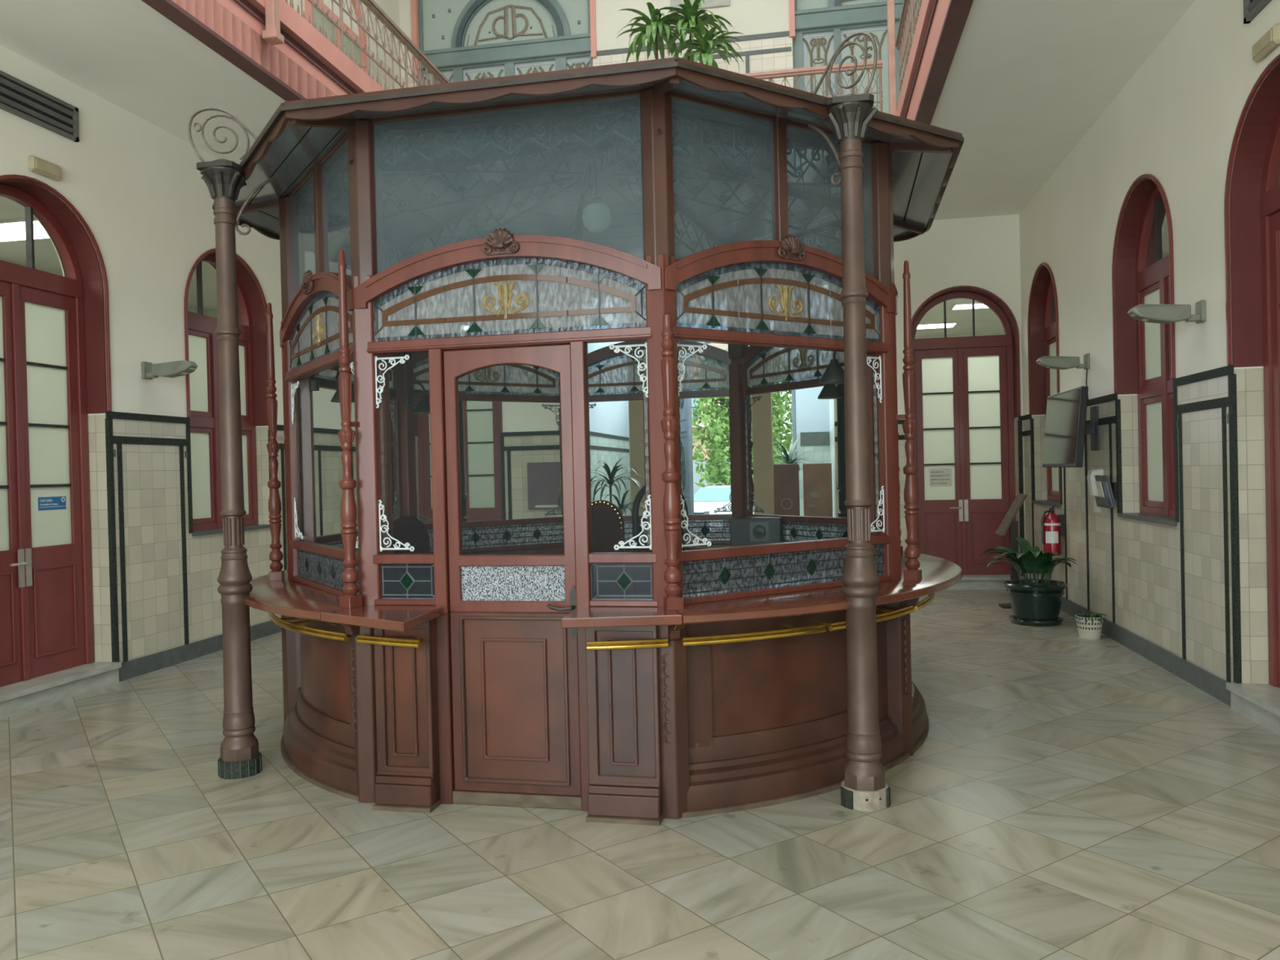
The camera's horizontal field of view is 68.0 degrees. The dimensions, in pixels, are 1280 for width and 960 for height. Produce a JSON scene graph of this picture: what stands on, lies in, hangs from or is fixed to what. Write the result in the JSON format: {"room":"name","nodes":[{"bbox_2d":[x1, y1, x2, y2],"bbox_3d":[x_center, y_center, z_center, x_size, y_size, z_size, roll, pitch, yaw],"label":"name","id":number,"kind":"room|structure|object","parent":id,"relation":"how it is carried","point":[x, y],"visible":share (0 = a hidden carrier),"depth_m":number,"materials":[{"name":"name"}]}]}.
{"room":"building lobby","nodes":[
{"label":"building lobby","id":0,"kind":"room"},
{"bbox_2d":[0,195,217,311],"bbox_3d":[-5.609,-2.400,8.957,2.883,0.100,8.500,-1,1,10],"label":"arched window","id":1,"kind":"structure","parent":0,"point":[46,257],"depth_m":10.06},
{"bbox_2d":[0,217,48,241],"bbox_3d":[-5.823,-2.326,8.844,1.100,0.036,0.550,-1,1,10],"label":"recessed light","id":2,"kind":"object","parent":1,"relation":"in","point":[14,229],"visible":0.38,"depth_m":8.78,"materials":[{"name":"white plastic"}]},
{"bbox_2d":[0,259,217,318],"bbox_3d":[-5.610,-0.375,8.984,2.783,3.950,8.700,-1,1,10],"label":"wall","id":3,"kind":"structure","parent":0,"point":[211,313],"depth_m":13.34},
{"bbox_2d":[0,0,399,662],"bbox_3d":[-4.632,-3.096,5.946,0.340,9.400,14.940,-1,1,10],"label":"wall","id":4,"kind":"structure","parent":0,"point":[139,188],"depth_m":7.88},
{"bbox_2d":[0,70,79,142],"bbox_3d":[-4.355,-2.651,6.385,0.030,0.250,1.490,-1,1,10],"label":"air vent","id":5,"kind":"object","parent":4,"relation":"in","point":[19,98],"visible":1,"depth_m":6.76,"materials":[{"name":"metal"}]},
{"bbox_2d":[27,155,61,181],"bbox_3d":[-4.258,-2.232,6.795,0.056,0.110,0.280,-1,1,10],"label":"emergency light","id":6,"kind":"object","parent":4,"relation":"attached to","point":[37,165],"visible":1,"depth_m":6.76,"materials":[{"name":"beige plastic"}]},
{"bbox_2d":[35,159,60,177],"bbox_3d":[-4.235,-2.230,6.790,0.008,0.065,0.220,-1,1,10],"label":"diffuser","id":7,"kind":"object","parent":6,"relation":"attached to","point":[43,167],"depth_m":6.78,"materials":[{"name":"beige plastic"}]},
{"bbox_2d":[0,174,111,687],"bbox_3d":[-4.402,-0.349,6.765,0.342,3.563,1.366,-1,1,10],"label":"door","id":8,"kind":"structure","parent":4,"relation":"in","point":[54,362],"depth_m":7.03,"materials":[{"name":"red paint"}]},
{"bbox_2d":[36,495,66,511],"bbox_3d":[-4.381,0.174,7.073,0.006,0.110,0.280,-1,1,10],"label":"door sign","id":9,"kind":"object","parent":8,"relation":"attached to","point":[52,503],"visible":1,"depth_m":7.07,"materials":[{"name":"blue plastic"}]},
{"bbox_2d":[0,662,121,719],"bbox_3d":[-4.332,1.511,6.767,0.360,0.160,1.330,-1,1,10],"label":"step","id":10,"kind":"structure","parent":4,"relation":"attached to","point":[20,697],"depth_m":6.81,"materials":[{"name":"white stone"}]},
{"bbox_2d":[141,360,197,379],"bbox_3d":[-3.852,-0.905,7.776,0.450,0.140,0.139,-1,1,10],"label":"floodlight","id":11,"kind":"object","parent":4,"relation":"attached to","point":[149,371],"visible":1,"depth_m":7.73,"materials":[{"name":"white plastic"}]},
{"bbox_2d":[118,617,281,681],"bbox_3d":[-4.375,1.531,5.789,0.020,0.140,14.600,-1,1,10],"label":"baseboard","id":12,"kind":"structure","parent":4,"relation":"attached to","point":[142,665],"depth_m":8.14,"materials":[{"name":"stone"}]},
{"bbox_2d":[183,248,270,536],"bbox_3d":[-4.010,-0.840,8.994,0.342,2.663,1.326,-1,1,10],"label":"window","id":13,"kind":"structure","parent":4,"relation":"in","point":[202,394],"depth_m":8.96,"materials":[{"name":"red paint"}]},
{"bbox_2d":[105,411,355,662],"bbox_3d":[-4.414,0.474,5.782,0.032,1.975,14.600,-1,1,10],"label":"trim","id":14,"kind":"structure","parent":4,"relation":"attached to","point":[110,439],"depth_m":7.55,"materials":[{"name":"black tile"}]},
{"bbox_2d":[304,0,368,73],"bbox_3d":[-3.530,-4.670,11.143,0.050,2.800,1.400,-1,1,10],"label":"door","id":15,"kind":"structure","parent":4,"relation":"in","point":[317,15],"depth_m":11.13,"materials":[{"name":"paint"}]},
{"bbox_2d":[0,0,1195,220],"bbox_3d":[-0.594,-3.163,5.044,7.930,0.240,14.600,-1,1,10],"label":"ceiling","id":16,"kind":"structure","parent":0,"point":[1026,81],"depth_m":7.15,"materials":[{"name":"paint"}]},
{"bbox_2d":[141,0,389,101],"bbox_3d":[-3.129,-3.320,5.194,0.155,0.730,11.600,-1,1,10],"label":"beam","id":17,"kind":"structure","parent":16,"relation":"attached to","point":[306,46],"depth_m":7.16,"materials":[{"name":"paint"}]},
{"bbox_2d":[262,0,284,44],"bbox_3d":[-2.714,-4.141,6.958,0.110,1.840,0.120,-1,1,10],"label":"railing post","id":18,"kind":"object","parent":17,"relation":"attached to","point":[272,35],"visible":1,"depth_m":6.92,"materials":[{"name":"pink paint"}]},
{"bbox_2d":[289,0,450,89],"bbox_3d":[-3.049,-3.985,5.533,0.080,0.750,10.776,-1,1,10],"label":"gallery railing","id":19,"kind":"object","parent":17,"relation":"on","point":[371,6],"visible":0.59,"depth_m":8.96,"materials":[{"name":"metal"}]},
{"bbox_2d":[895,0,973,124],"bbox_3d":[1.737,-3.427,4.315,0.155,0.730,11.600,-1,1,10],"label":"beam","id":20,"kind":"structure","parent":16,"relation":"attached to","point":[940,24],"depth_m":7.40,"materials":[{"name":"paint"}]},
{"bbox_2d":[886,0,896,115],"bbox_3d":[2.599,-4.819,9.832,0.110,2.590,0.120,-1,1,10],"label":"railing post","id":21,"kind":"object","parent":20,"relation":"attached to","point":[890,3],"visible":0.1,"depth_m":9.79,"materials":[{"name":"metal"}]},
{"bbox_2d":[895,0,922,92],"bbox_3d":[1.739,-4.065,4.585,0.080,0.700,10.556,-1,1,10],"label":"gallery railing","id":22,"kind":"object","parent":20,"relation":"on","point":[908,21],"visible":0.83,"depth_m":9.02,"materials":[{"name":"metal"}]},
{"bbox_3d":[0.341,-3.451,10.504,4.861,0.730,0.155,-1,1,10],"label":"beam","id":23,"kind":"structure","parent":16,"relation":"attached to","visible":0},
{"bbox_2d":[740,60,883,111],"bbox_3d":[0.268,-4.059,10.476,4.698,0.650,0.080,-1,1,10],"label":"gallery railing","id":24,"kind":"object","parent":23,"relation":"on","point":[784,73],"visible":0.06,"depth_m":10.15,"materials":[{"name":"metal"}]},
{"bbox_2d":[585,297,631,540],"bbox_3d":[-0.521,-0.719,14.281,0.150,4.300,2.860,-1,1,10],"label":"wall","id":25,"kind":"structure","parent":0,"point":[606,417],"depth_m":14.27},
{"bbox_2d":[589,431,629,452],"bbox_3d":[-0.411,0.373,14.276,0.020,2.110,2.860,-1,1,10],"label":"trim","id":26,"kind":"structure","parent":25,"relation":"attached to","point":[593,433],"depth_m":14.08,"materials":[{"name":"black stone"}]},
{"bbox_2d":[0,538,1279,959],"bbox_3d":[0.287,1.609,9.268,15.600,0.300,23.700,-1,1,10],"label":"floor","id":27,"kind":"structure","parent":0,"point":[1065,795],"depth_m":3.93,"materials":[{"name":"stone"}]},
{"bbox_2d":[187,107,276,779],"bbox_3d":[-2.114,-0.203,5.043,0.336,3.512,0.316,-1,1,10],"label":"column","id":28,"kind":"structure","parent":27,"relation":"on","point":[241,757],"depth_m":4.97,"materials":[{"name":"metal"}]},
{"bbox_2d":[392,516,430,553],"bbox_3d":[-1.740,0.874,6.646,0.545,1.247,0.521,-1,1,40],"label":"office chair","id":29,"kind":"object","parent":27,"relation":"on","point":[411,530],"visible":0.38,"depth_m":6.47,"materials":[{"name":"black leather"}]},
{"bbox_2d":[439,275,471,548],"bbox_3d":[-1.507,-0.244,7.970,0.316,3.512,0.336,-1,1,6],"label":"column","id":30,"kind":"structure","parent":27,"relation":"on","point":[454,329],"depth_m":7.98,"materials":[{"name":"brown paint"}]},
{"bbox_2d":[212,57,964,826],"bbox_3d":[-0.259,-0.390,6.127,4.410,3.779,4.501,-1,1,12],"label":"information kiosk","id":31,"kind":"object","parent":27,"relation":"on","point":[566,675],"visible":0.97,"depth_m":4.53,"materials":[{"name":"brown wood"}]},
{"bbox_2d":[244,577,359,620],"bbox_3d":[-1.698,0.625,5.219,0.893,0.042,1.685,-2,1,-33],"label":"countertop","id":32,"kind":"structure","parent":31,"relation":"on","point":[287,597],"depth_m":4.86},
{"bbox_2d":[251,560,359,581],"bbox_3d":[-1.948,0.619,6.541,0.893,0.042,1.685,-1,1,12],"label":"countertop","id":33,"kind":"structure","parent":31,"relation":"on","point":[266,577],"depth_m":5.97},
{"bbox_2d":[308,365,354,402],"bbox_3d":[-1.875,-0.599,5.817,0.295,0.239,0.170,-1,1,-12],"label":"wall lamp","id":34,"kind":"object","parent":31,"relation":"attached to","point":[313,384],"visible":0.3,"depth_m":5.78,"materials":[{"name":"metal"}]},
{"bbox_2d":[320,604,443,631],"bbox_3d":[-1.157,0.619,4.530,0.536,0.042,0.983,-1,1,12],"label":"countertop","id":35,"kind":"structure","parent":31,"relation":"on","point":[400,618],"depth_m":4.25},
{"bbox_2d":[403,381,430,413],"bbox_3d":[-1.650,-0.616,7.066,0.295,0.239,0.170,-1,1,33],"label":"wall lamp","id":36,"kind":"object","parent":31,"relation":"attached to","point":[423,406],"visible":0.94,"depth_m":7.01,"materials":[{"name":"metal"}]},
{"bbox_2d":[462,544,564,555],"bbox_3d":[-1.189,0.591,7.653,1.685,0.042,0.893,-2,1,-33],"label":"countertop","id":37,"kind":"structure","parent":31,"relation":"on","point":[553,549],"depth_m":7.52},
{"bbox_2d":[582,161,611,232],"bbox_3d":[-0.284,-1.838,6.159,0.190,0.455,0.190,-1,1,10],"label":"pendant lamp","id":38,"kind":"object","parent":31,"relation":"hanging from","point":[596,216],"visible":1,"depth_m":6.10,"materials":[{"name":"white glass"}]},
{"bbox_2d":[560,606,682,628],"bbox_3d":[-0.007,0.593,4.358,0.506,0.042,0.849,-1,1,12],"label":"countertop","id":39,"kind":"structure","parent":31,"relation":"on","point":[584,616],"depth_m":4.01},
{"bbox_2d":[624,543,729,551],"bbox_3d":[0.133,0.557,7.902,1.685,0.042,0.893,-1,1,12],"label":"countertop","id":40,"kind":"structure","parent":31,"relation":"on","point":[713,545],"depth_m":7.58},
{"bbox_2d":[617,0,743,67],"bbox_3d":[0.489,-4.492,11.182,1.518,2.241,1.018,-1,1,10],"label":"potted plant","id":41,"kind":"object","parent":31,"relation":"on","point":[655,29],"visible":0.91,"depth_m":11.07,"materials":[{"name":"plant"}]},
{"bbox_2d":[729,516,786,546],"bbox_3d":[0.924,0.407,7.433,0.400,0.230,0.254,-1,1,18],"label":"box","id":42,"kind":"object","parent":31,"relation":"on","point":[744,531],"visible":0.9,"depth_m":7.32,"materials":[{"name":"black plastic"}]},
{"bbox_2d":[675,575,946,624],"bbox_3d":[0.736,0.572,4.709,1.685,0.042,0.893,-2,1,-33],"label":"countertop","id":43,"kind":"structure","parent":31,"relation":"on","point":[828,599],"depth_m":4.32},
{"bbox_2d":[721,546,904,560],"bbox_3d":[1.244,0.538,7.143,0.893,0.042,1.685,-2,1,-33],"label":"countertop","id":44,"kind":"structure","parent":31,"relation":"on","point":[828,554],"depth_m":6.68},
{"bbox_2d":[817,363,844,399],"bbox_3d":[1.364,-0.682,6.522,0.295,0.239,0.170,-1,1,-12],"label":"wall lamp","id":45,"kind":"object","parent":31,"relation":"attached to","point":[829,391],"visible":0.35,"depth_m":6.46,"materials":[{"name":"metal"}]},
{"bbox_2d":[818,351,844,383],"bbox_3d":[1.139,-0.665,5.273,0.295,0.239,0.170,-1,1,33],"label":"wall lamp","id":46,"kind":"object","parent":31,"relation":"attached to","point":[833,373],"visible":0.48,"depth_m":5.26,"materials":[{"name":"metal"}]},
{"bbox_2d":[807,553,962,589],"bbox_3d":[1.494,0.544,5.821,0.893,0.042,1.685,-1,1,12],"label":"countertop","id":47,"kind":"structure","parent":31,"relation":"on","point":[933,568],"depth_m":5.54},
{"bbox_2d":[591,499,625,552],"bbox_3d":[-0.209,0.797,6.706,0.521,1.327,0.545,-1,1,5],"label":"office chair","id":48,"kind":"object","parent":27,"relation":"on","point":[607,521],"visible":0.3,"depth_m":6.44,"materials":[{"name":"black leather"}]},
{"bbox_2d":[591,454,645,515],"bbox_3d":[-0.292,0.569,11.782,0.958,1.759,1.120,-1,1,10],"label":"dracaena","id":49,"kind":"object","parent":27,"relation":"on","point":[622,508],"visible":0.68,"depth_m":11.71,"materials":[{"name":"green plant"}]},
{"bbox_2d":[626,292,646,540],"bbox_3d":[0.004,-0.516,12.573,0.290,3.900,0.290,-1,1,10],"label":"pillar","id":50,"kind":"structure","parent":27,"relation":"on","point":[635,408],"depth_m":12.45,"materials":[{"name":"paint"}]},
{"bbox_2d":[631,484,689,590],"bbox_3d":[0.276,0.718,7.213,0.521,1.453,0.545,-1,1,25],"label":"office chair","id":51,"kind":"object","parent":27,"relation":"on","point":[641,493],"visible":0.25,"depth_m":7.06,"materials":[{"name":"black leather"}]},
{"bbox_2d":[748,284,774,515],"bbox_3d":[1.588,-0.551,12.287,0.290,3.900,0.290,-1,1,10],"label":"pillar","id":52,"kind":"structure","parent":27,"relation":"on","point":[762,410],"depth_m":12.16,"materials":[{"name":"paint"}]},
{"bbox_2d":[773,463,799,541],"bbox_3d":[1.956,0.588,12.612,0.340,1.600,0.300,-1,1,10],"label":"display board","id":53,"kind":"object","parent":27,"relation":"on","point":[786,476],"visible":0.68,"depth_m":12.59,"materials":[{"name":"wood"}]},
{"bbox_2d":[773,435,813,540],"bbox_3d":[2.167,0.370,13.437,0.723,2.010,0.755,-2,1,-15],"label":"dracaena","id":54,"kind":"object","parent":27,"relation":"on","point":[788,458],"visible":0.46,"depth_m":13.46,"materials":[{"name":"plant"}]},
{"bbox_2d":[802,462,832,537],"bbox_3d":[2.395,0.576,12.736,0.380,1.600,0.300,-1,1,10],"label":"display board","id":55,"kind":"object","parent":27,"relation":"on","point":[817,477],"visible":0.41,"depth_m":12.72,"materials":[{"name":"wood"}]},
{"bbox_2d":[831,282,848,537],"bbox_3d":[1.553,-0.311,7.403,0.336,3.512,0.316,-1,1,7],"label":"column","id":56,"kind":"structure","parent":27,"relation":"on","point":[840,402],"depth_m":7.39,"materials":[{"name":"brown metal"}]},
{"bbox_2d":[808,31,890,811],"bbox_3d":[0.962,-0.269,4.392,0.326,3.512,0.326,-1,1,10],"label":"column","id":57,"kind":"structure","parent":27,"relation":"on","point":[864,788],"depth_m":4.30,"materials":[{"name":"metal"}]},
{"bbox_2d":[995,493,1027,608],"bbox_3d":[4.002,0.755,10.162,0.310,1.214,0.360,-1,1,10],"label":"stand","id":58,"kind":"object","parent":27,"relation":"on","point":[1007,522],"visible":0.62,"depth_m":10.13,"materials":[{"name":"metal"}]},
{"bbox_2d":[981,537,1075,626],"bbox_3d":[3.762,0.984,9.140,0.866,0.787,1.110,-1,1,10],"label":"potted plant","id":59,"kind":"object","parent":27,"relation":"on","point":[1034,602],"visible":1,"depth_m":8.98,"materials":[{"name":"plant"}]},
{"bbox_2d":[1003,578,1067,621],"bbox_3d":[3.812,1.168,9.145,0.570,0.365,0.570,-1,1,10],"label":"pot","id":60,"kind":"object","parent":27,"relation":"on","point":[1033,600],"depth_m":8.96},
{"bbox_2d":[1071,611,1107,639],"bbox_3d":[3.939,1.269,8.309,0.298,0.223,0.315,-1,1,10],"label":"potted plant","id":61,"kind":"object","parent":27,"relation":"on","point":[1090,626],"visible":1,"depth_m":8.23,"materials":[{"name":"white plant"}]},
{"bbox_2d":[399,0,1026,576],"bbox_3d":[0.732,-3.282,12.394,7.930,9.400,0.340,-1,1,10],"label":"wall","id":62,"kind":"structure","parent":0,"point":[982,252],"depth_m":12.04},
{"bbox_2d":[410,0,419,77],"bbox_3d":[-3.061,-6.438,12.873,0.070,1.920,0.080,-1,1,10],"label":"trim","id":63,"kind":"structure","parent":62,"relation":"attached to","point":[414,3],"depth_m":12.84,"materials":[{"name":"paint"}]},
{"bbox_2d":[413,314,502,551],"bbox_3d":[-2.461,-0.458,12.987,1.326,3.573,0.342,-1,1,10],"label":"door","id":64,"kind":"structure","parent":62,"relation":"in","point":[482,420],"depth_m":13.00,"materials":[{"name":"red paint"}]},
{"bbox_2d":[417,0,592,86],"bbox_3d":[-1.808,-5.251,12.742,2.460,3.750,0.145,-1,1,10],"label":"window","id":65,"kind":"structure","parent":62,"relation":"in","point":[466,40],"depth_m":12.74,"materials":[{"name":"blue paint"}]},
{"bbox_2d":[527,462,560,509],"bbox_3d":[-1.278,0.074,12.610,0.440,0.620,0.034,-1,1,10],"label":"notice board","id":66,"kind":"object","parent":62,"relation":"attached to","point":[543,477],"visible":0.86,"depth_m":12.60,"materials":[{"name":"paper"}]},
{"bbox_2d":[589,0,596,59],"bbox_3d":[-0.621,-6.492,12.433,0.070,1.920,0.080,-1,1,10],"label":"trim","id":67,"kind":"structure","parent":62,"relation":"attached to","point":[593,5],"depth_m":12.40,"materials":[{"name":"paint"}]},
{"bbox_2d":[596,31,791,73],"bbox_3d":[0.668,-4.510,12.210,2.570,2.260,0.012,-1,1,10],"label":"trim","id":68,"kind":"structure","parent":62,"relation":"attached to","point":[784,33],"depth_m":12.07,"materials":[{"name":"paint"}]},
{"bbox_2d":[671,0,729,12],"bbox_3d":[0.768,-6.267,12.162,0.760,0.450,0.025,-1,1,10],"label":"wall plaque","id":69,"kind":"object","parent":62,"relation":"attached to","point":[708,3],"visible":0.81,"depth_m":12.14,"materials":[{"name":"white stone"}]},
{"bbox_2d":[500,415,1025,576],"bbox_3d":[0.777,0.291,12.266,7.950,1.975,0.032,-1,1,10],"label":"trim","id":70,"kind":"structure","parent":62,"relation":"attached to","point":[503,448],"depth_m":12.64,"materials":[{"name":"black tile"}]},
{"bbox_2d":[788,0,795,39],"bbox_3d":[1.903,-6.547,11.977,0.070,1.920,0.080,-1,1,10],"label":"trim","id":71,"kind":"structure","parent":62,"relation":"attached to","point":[791,2],"depth_m":11.94,"materials":[{"name":"paint"}]},
{"bbox_2d":[792,0,921,113],"bbox_3d":[2.777,-5.352,11.914,1.691,3.750,0.145,-1,1,10],"label":"window","id":72,"kind":"structure","parent":62,"relation":"in","point":[821,26],"depth_m":11.95,"materials":[{"name":"blue paint"}]},
{"bbox_2d":[911,285,1021,574],"bbox_3d":[4.012,-0.601,11.818,1.326,3.573,0.342,-1,1,10],"label":"door","id":73,"kind":"structure","parent":62,"relation":"in","point":[967,388],"depth_m":11.84,"materials":[{"name":"red paint"}]},
{"bbox_2d":[928,468,951,486],"bbox_3d":[3.772,-0.032,11.910,0.270,0.225,0.004,-1,1,10],"label":"paper notice","id":74,"kind":"object","parent":73,"relation":"attached to","point":[937,477],"visible":1,"depth_m":11.91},
{"bbox_2d":[943,574,1026,590],"bbox_3d":[4.048,1.266,11.804,1.393,0.160,0.365,-1,1,10],"label":"trim","id":75,"kind":"structure","parent":62,"relation":"attached to","point":[967,581],"depth_m":11.62,"materials":[{"name":"white stone"}]},
{"bbox_2d":[618,287,830,541],"bbox_3d":[1.436,-0.827,15.532,3.560,4.400,0.300,-1,1,10],"label":"wall","id":76,"kind":"structure","parent":0,"point":[812,413],"depth_m":15.16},
{"bbox_2d":[678,364,694,540],"bbox_3d":[0.694,-0.215,15.048,0.060,3.180,0.920,-1,1,-12],"label":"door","id":77,"kind":"structure","parent":76,"relation":"in","point":[685,409],"depth_m":14.69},
{"bbox_2d":[791,373,796,541],"bbox_3d":[2.677,-0.270,15.951,0.060,3.180,0.920,-1,1,18],"label":"door","id":78,"kind":"structure","parent":76,"relation":"in","point":[793,393],"depth_m":15.51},
{"bbox_2d":[800,431,830,445],"bbox_3d":[2.790,-0.660,15.132,0.460,0.210,0.012,-1,1,10],"label":"trim","id":79,"kind":"structure","parent":76,"relation":"attached to","point":[808,438],"depth_m":15.13,"materials":[{"name":"stone"}]},
{"bbox_2d":[826,284,835,536],"bbox_3d":[2.834,-0.793,13.675,0.150,4.300,2.860,-1,1,10],"label":"wall","id":80,"kind":"structure","parent":0,"point":[830,401],"depth_m":13.36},
{"bbox_2d":[915,298,1004,337],"bbox_3d":[5.082,-2.656,14.667,3.700,0.100,5.660,-1,1,10],"label":"ceiling","id":81,"kind":"structure","parent":0,"point":[986,322],"depth_m":15.63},
{"bbox_2d":[916,321,957,328],"bbox_3d":[4.908,-2.596,15.949,0.750,0.036,0.450,-1,1,10],"label":"recessed light","id":82,"kind":"object","parent":81,"relation":"in","point":[948,324],"visible":0.64,"depth_m":15.80,"materials":[{"name":"white plastic"}]},
{"bbox_2d":[951,302,987,309],"bbox_3d":[4.964,-2.579,14.008,0.650,0.036,0.400,-1,1,10],"label":"recessed light","id":83,"kind":"object","parent":81,"relation":"in","point":[967,304],"visible":0.57,"depth_m":13.95,"materials":[{"name":"white plastic"}]},
{"bbox_2d":[915,333,1004,338],"bbox_3d":[5.138,-0.657,14.735,3.700,3.900,5.760,-1,1,10],"label":"wall","id":84,"kind":"structure","parent":0,"point":[1003,333],"depth_m":17.41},
{"bbox_2d":[1019,0,1279,684],"bbox_3d":[3.558,-1.006,4.497,0.340,4.860,14.940,-1,1,10],"label":"wall","id":85,"kind":"structure","parent":0,"point":[1175,122],"depth_m":6.71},
{"bbox_2d":[1027,262,1061,507],"bbox_3d":[4.612,-1.057,10.454,0.342,2.663,1.326,-1,1,10],"label":"window","id":86,"kind":"structure","parent":85,"relation":"in","point":[1042,317],"depth_m":10.97,"materials":[{"name":"red paint"}]},
{"bbox_2d":[1040,506,1064,555],"bbox_3d":[4.275,0.521,9.815,0.195,0.516,0.173,-1,1,41],"label":"fire extinguisher","id":87,"kind":"object","parent":85,"relation":"attached to","point":[1052,524],"visible":0.9,"depth_m":9.77,"materials":[{"name":"red metal"}]},
{"bbox_2d":[1035,353,1089,402],"bbox_3d":[3.944,-0.940,8.849,0.450,0.450,0.139,-1,1,10],"label":"floodlight","id":88,"kind":"object","parent":85,"relation":"attached to","point":[1061,362],"visible":0.98,"depth_m":8.80,"materials":[{"name":"grey metal"}]},
{"bbox_2d":[1042,386,1099,467],"bbox_3d":[3.976,-0.463,8.646,0.331,0.691,1.200,-1,1,10],"label":"television","id":89,"kind":"object","parent":85,"relation":"attached to","point":[1066,427],"visible":1,"depth_m":8.53,"materials":[{"name":"black plastic"}]},
{"bbox_2d":[1086,468,1103,496],"bbox_3d":[4.068,0.024,8.474,0.115,0.244,0.130,-1,1,10],"label":"telephone handset","id":90,"kind":"object","parent":85,"relation":"attached to","point":[1093,491],"visible":0.77,"depth_m":8.42,"materials":[{"name":"white plastic"}]},
{"bbox_2d":[1094,475,1106,506],"bbox_3d":[4.049,0.096,8.295,0.092,0.276,0.170,-1,1,10],"label":"brochure","id":91,"kind":"object","parent":85,"relation":"attached to","point":[1099,480],"visible":0.66,"depth_m":8.28,"materials":[{"name":"paper"}]},
{"bbox_2d":[1101,475,1116,507],"bbox_3d":[4.015,0.098,8.108,0.092,0.276,0.150,-1,1,10],"label":"holder","id":92,"kind":"object","parent":85,"relation":"attached to","point":[1108,501],"visible":1,"depth_m":8.07,"materials":[{"name":"black plastic"}]},
{"bbox_2d":[1022,364,1241,683],"bbox_3d":[3.395,0.302,4.371,0.032,1.975,14.600,-1,1,10],"label":"trim","id":93,"kind":"structure","parent":85,"relation":"attached to","point":[1230,401],"depth_m":6.26,"materials":[{"name":"black tile"}]},
{"bbox_2d":[1111,173,1177,525],"bbox_3d":[4.049,-1.015,7.335,0.342,2.663,1.326,-1,1,10],"label":"window","id":94,"kind":"structure","parent":85,"relation":"in","point":[1144,353],"depth_m":7.71,"materials":[{"name":"red paint"}]},
{"bbox_2d":[1060,596,1231,706],"bbox_3d":[3.407,1.359,4.383,0.020,0.140,14.600,-1,1,10],"label":"baseboard","id":95,"kind":"structure","parent":85,"relation":"attached to","point":[1206,681],"depth_m":7.01,"materials":[{"name":"stone"}]},
{"bbox_2d":[1127,299,1206,324],"bbox_3d":[3.475,-1.100,6.269,0.450,0.140,0.139,-1,1,10],"label":"floodlight","id":96,"kind":"object","parent":85,"relation":"attached to","point":[1147,313],"visible":1,"depth_m":6.22,"materials":[{"name":"white plastic"}]},
{"bbox_2d":[1224,53,1279,688],"bbox_3d":[3.664,-0.526,5.145,0.342,3.563,1.366,-1,1,10],"label":"door","id":97,"kind":"structure","parent":85,"relation":"in","point":[1252,250],"depth_m":5.72,"materials":[{"name":"red paint"}]},
{"bbox_2d":[1226,682,1279,736],"bbox_3d":[3.682,1.336,5.177,0.360,0.160,1.330,-1,1,10],"label":"trim","id":98,"kind":"structure","parent":85,"relation":"attached to","point":[1260,703],"depth_m":5.56,"materials":[{"name":"white stone"}]},
{"bbox_2d":[1243,0,1271,23],"bbox_3d":[3.381,-2.760,4.774,0.030,0.250,1.470,-1,1,10],"label":"air vent","id":99,"kind":"object","parent":85,"relation":"in","point":[1251,8],"visible":1,"depth_m":5.41,"materials":[{"name":"metal"}]},
{"bbox_2d":[1252,22,1279,62],"bbox_3d":[3.460,-2.411,5.238,0.056,0.110,0.280,-1,1,10],"label":"emergency light","id":100,"kind":"object","parent":85,"relation":"attached to","point":[1270,40],"visible":1,"depth_m":5.20,"materials":[{"name":"beige plastic"}]},
{"bbox_2d":[1252,29,1271,57],"bbox_3d":[3.436,-2.408,5.242,0.008,0.065,0.220,-1,1,10],"label":"diffuser","id":101,"kind":"object","parent":100,"relation":"attached to","point":[1263,46],"depth_m":5.24,"materials":[{"name":"beige plastic"}]},
{"bbox_2d":[1161,217,1168,254],"bbox_3d":[5.513,-2.645,6.947,2.907,0.100,8.500,-1,1,10],"label":"ceiling","id":102,"kind":"structure","parent":0,"point":[1165,239],"depth_m":10.43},
{"label":"outside","id":103,"kind":"structure","parent":0,"visible":0},
{"bbox_2d":[694,528,792,539],"bbox_3d":[9.431,1.448,52.026,60.000,0.300,74.300,-1,1,10],"label":"street","id":104,"kind":"structure","parent":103,"point":[696,531],"depth_m":28.99,"materials":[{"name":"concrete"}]},
{"bbox_2d":[617,288,784,493],"bbox_3d":[4.851,-5.608,53.417,20.000,14.000,17.000,-1,1,10],"label":"apartment building","id":105,"kind":"structure","parent":104,"relation":"on","point":[696,477],"depth_m":54.10,"materials":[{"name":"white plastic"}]},
{"bbox_2d":[693,483,754,537],"bbox_3d":[2.537,0.882,29.494,2.040,1.573,4.183,-1,1,32],"label":"car","id":106,"kind":"object","parent":104,"relation":"on","point":[708,499],"visible":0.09,"depth_m":28.54,"materials":[{"name":"white metal"}]},
{"bbox_2d":[691,347,786,487],"bbox_3d":[3.554,-1.559,33.866,3.736,6.342,3.639,-2,1,-44],"label":"foliage","id":107,"kind":"object","parent":104,"relation":"on","point":[720,446],"visible":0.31,"depth_m":33.46,"materials":[{"name":"green plant"}]},
{"bbox_2d":[751,348,792,464],"bbox_3d":[6.332,-2.056,39.051,4.528,7.107,4.717,-1,1,10],"label":"street tree","id":108,"kind":"object","parent":104,"relation":"on","point":[786,443],"visible":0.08,"depth_m":38.14,"materials":[{"name":"green plant"}]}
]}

